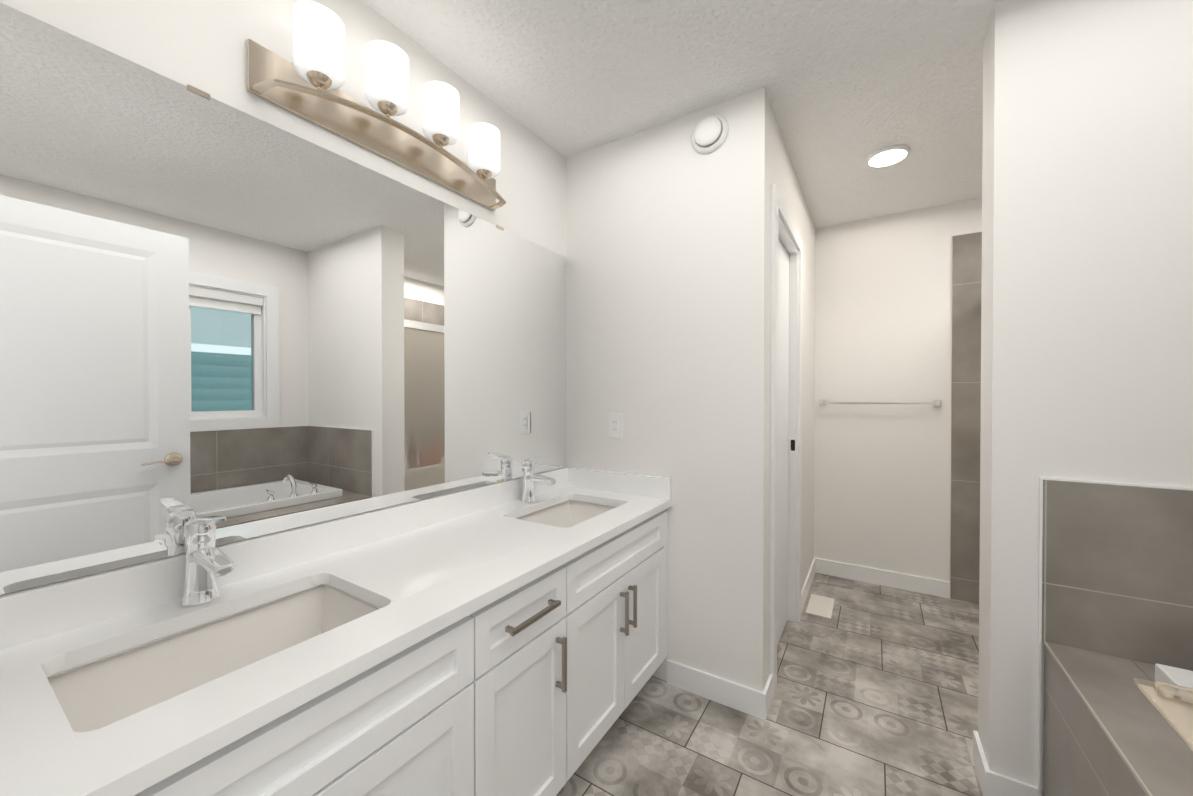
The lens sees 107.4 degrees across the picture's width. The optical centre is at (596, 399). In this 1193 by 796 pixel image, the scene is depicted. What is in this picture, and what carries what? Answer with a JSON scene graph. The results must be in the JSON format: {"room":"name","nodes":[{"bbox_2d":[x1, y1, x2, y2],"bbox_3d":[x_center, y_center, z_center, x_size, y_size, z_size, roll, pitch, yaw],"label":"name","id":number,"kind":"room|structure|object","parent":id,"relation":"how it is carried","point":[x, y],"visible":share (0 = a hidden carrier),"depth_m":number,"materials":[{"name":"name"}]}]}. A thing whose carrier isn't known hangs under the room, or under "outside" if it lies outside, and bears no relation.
{"room":"bathroom","nodes":[
{"label":"bathroom","id":0,"kind":"room"},
{"bbox_2d":[0,0,566,595],"bbox_3d":[-0.698,0.018,1.444,0.129,2.440,2.107,0,1,32],"label":"mirror","id":1,"kind":"object","parent":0,"point":[248,326],"depth_m":1.05,"materials":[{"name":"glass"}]},
{"bbox_2d":[247,0,505,210],"bbox_3d":[-0.579,-0.891,1.387,0.141,0.259,0.828,0,1,32],"label":"sconce","id":2,"kind":"object","parent":1,"relation":"attached to","point":[308,82],"visible":1,"depth_m":1.27,"materials":[{"name":"white glass"}]},
{"bbox_2d":[0,467,567,650],"bbox_3d":[-0.642,0.388,1.411,0.018,0.091,1.864,0,1,32],"label":"backsplash","id":3,"kind":"structure","parent":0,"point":[35,613],"depth_m":1.05,"materials":[{"name":"white stone"}]},
{"bbox_2d":[362,0,1003,227],"bbox_3d":[0.633,-1.223,0.945,2.900,0.050,4.870,0,1,32],"label":"ceiling","id":4,"kind":"structure","parent":0,"point":[850,86],"depth_m":1.61,"materials":[{"name":"white paint"}]},
{"bbox_2d":[865,145,910,167],"bbox_3d":[1.440,-1.201,2.168,0.190,0.012,0.190,0,1,32],"label":"recessed light","id":5,"kind":"object","parent":4,"relation":"in","point":[888,156],"visible":0.98,"depth_m":2.15,"materials":[{"name":"white plastic"}]},
{"bbox_2d":[556,573,982,795],"bbox_3d":[0.633,1.267,0.965,2.900,0.050,4.870,0,1,32],"label":"floor","id":6,"kind":"structure","parent":0,"point":[877,693],"depth_m":1.68,"materials":[{"name":"tile"}]},
{"bbox_2d":[112,503,671,795],"bbox_3d":[-0.405,0.852,1.264,0.580,0.775,1.864,0,1,32],"label":"bathroom vanity","id":7,"kind":"object","parent":6,"relation":"on","point":[498,639],"depth_m":1.01,"materials":[{"name":"white paint"}]},
{"bbox_2d":[0,487,671,795],"bbox_3d":[-0.411,0.449,1.265,0.565,0.030,1.864,0,1,32],"label":"countertop","id":8,"kind":"structure","parent":7,"relation":"on","point":[423,577],"depth_m":0.80,"materials":[{"name":"white stone"}]},
{"bbox_2d":[181,516,234,606],"bbox_3d":[-0.818,0.340,0.926,0.171,0.194,0.062,0,1,32],"label":"faucet","id":9,"kind":"object","parent":8,"relation":"on","point":[207,562],"visible":1,"depth_m":0.93,"materials":[{"name":"silver metal"}]},
{"bbox_2d":[48,575,383,730],"bbox_3d":[-0.685,0.537,0.844,0.326,0.162,0.466,0,1,32],"label":"sink","id":10,"kind":"object","parent":8,"relation":"in","point":[107,683],"depth_m":0.90,"materials":[{"name":"white ceramic"}]},
{"bbox_2d":[521,457,555,502],"bbox_3d":[-0.243,0.332,1.829,0.171,0.194,0.062,0,1,32],"label":"faucet","id":11,"kind":"object","parent":8,"relation":"on","point":[529,477],"visible":1,"depth_m":1.83,"materials":[{"name":"silver metal"}]},
{"bbox_2d":[512,495,619,526],"bbox_3d":[-0.111,0.529,1.746,0.326,0.162,0.467,0,1,32],"label":"sink","id":12,"kind":"object","parent":8,"relation":"in","point":[565,512],"depth_m":1.95,"materials":[{"name":"white ceramic"}]},
{"bbox_2d":[806,594,834,618],"bbox_3d":[1.336,1.225,2.609,0.130,0.006,0.280,0,1,32],"label":"floor vent","id":13,"kind":"object","parent":6,"relation":"in","point":[819,605],"visible":1,"depth_m":2.59,"materials":[{"name":"white"}]},
{"bbox_2d":[1042,641,1192,795],"bbox_3d":[1.196,0.952,0.246,0.937,0.590,1.863,0,1,32],"label":"bathtub surround","id":14,"kind":"object","parent":6,"relation":"on","point":[1109,730],"visible":0.83,"depth_m":1.03,"materials":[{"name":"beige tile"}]},
{"bbox_2d":[769,106,774,674],"bbox_3d":[0.683,0.014,1.863,0.120,2.440,0.083,0,1,32],"label":"wall","id":15,"kind":"structure","parent":0,"point":[772,147],"depth_m":1.81,"materials":[{"name":"white paint"}]},
{"bbox_2d":[775,117,814,589],"bbox_3d":[1.103,0.009,2.522,0.120,2.440,1.480,0,1,32],"label":"wall","id":16,"kind":"structure","parent":0,"point":[806,229],"depth_m":2.73,"materials":[{"name":"white paint"}]},
{"bbox_2d":[777,240,788,645],"bbox_3d":[0.885,0.211,2.177,0.035,2.017,0.618,0,1,32],"label":"hall door","id":17,"kind":"structure","parent":16,"relation":"in","point":[783,415],"depth_m":2.28,"materials":[{"name":"white paint"}]},
{"bbox_2d":[770,184,802,698],"bbox_3d":[0.890,0.172,2.173,0.136,2.120,0.800,0,1,32],"label":"door frame","id":18,"kind":"structure","parent":16,"relation":"attached to","point":[784,231],"depth_m":2.41,"materials":[{"name":"white paint"}]},
{"bbox_2d":[667,558,1037,795],"bbox_3d":[1.253,1.181,2.309,1.166,0.100,1.695,0,1,32],"label":"baseboard","id":19,"kind":"structure","parent":16,"relation":"attached to","point":[742,698],"depth_m":1.82,"materials":[{"name":"white paint"}]},
{"bbox_2d":[567,0,1192,795],"bbox_3d":[1.019,0.017,1.561,2.660,2.440,0.173,0,1,32],"label":"wall","id":20,"kind":"structure","parent":0,"point":[1087,279],"depth_m":1.33,"materials":[{"name":"white paint"}]},
{"bbox_2d":[609,413,621,437],"bbox_3d":[0.087,0.120,2.046,0.070,0.115,0.007,0,1,32],"label":"electrical outlet","id":21,"kind":"object","parent":20,"relation":"attached to","point":[615,425],"visible":1,"depth_m":2.04,"materials":[{"name":"white plastic"}]},
{"bbox_2d":[568,467,671,498],"bbox_3d":[0.091,0.382,2.038,0.547,0.091,0.020,0,1,32],"label":"backsplash","id":22,"kind":"structure","parent":20,"relation":"attached to","point":[658,487],"depth_m":2.01,"materials":[{"name":"white stone"}]},
{"bbox_2d":[691,113,728,153],"bbox_3d":[0.455,-1.092,1.786,0.156,0.156,0.035,0,1,32],"label":"air vent","id":23,"kind":"object","parent":20,"relation":"in","point":[709,134],"visible":1,"depth_m":1.77,"materials":[{"name":"white plastic"}]},
{"bbox_2d":[814,198,981,581],"bbox_3d":[1.935,0.006,2.941,2.835,2.440,0.120,0,1,32],"label":"wall","id":24,"kind":"structure","parent":0,"point":[883,333],"depth_m":2.88,"materials":[{"name":"white paint"}]},
{"bbox_2d":[820,400,940,406],"bbox_3d":[1.846,0.021,2.885,0.675,0.040,0.069,0,1,32],"label":"towel rail","id":25,"kind":"object","parent":24,"relation":"attached to","point":[936,403],"visible":1,"depth_m":2.85,"materials":[{"name":"silver metal"}]},
{"bbox_2d":[950,232,981,603],"bbox_3d":[2.582,0.113,2.454,0.930,2.234,0.008,0,1,32],"label":"shower wall tile","id":26,"kind":"structure","parent":24,"relation":"attached to","point":[965,417],"depth_m":2.65,"materials":[{"name":"grey tile"}]},
{"bbox_3d":[1.001,0.038,-1.057,0.120,2.440,1.870,0,1,32],"label":"wall","id":27,"kind":"structure","parent":0,"visible":0},
{"bbox_2d":[1037,477,1192,795],"bbox_3d":[1.687,0.734,1.033,0.930,1.014,0.010,0,1,32],"label":"wall tile","id":28,"kind":"structure","parent":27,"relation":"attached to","point":[1115,568],"depth_m":1.18,"materials":[{"name":"grey tile"}]}
]}

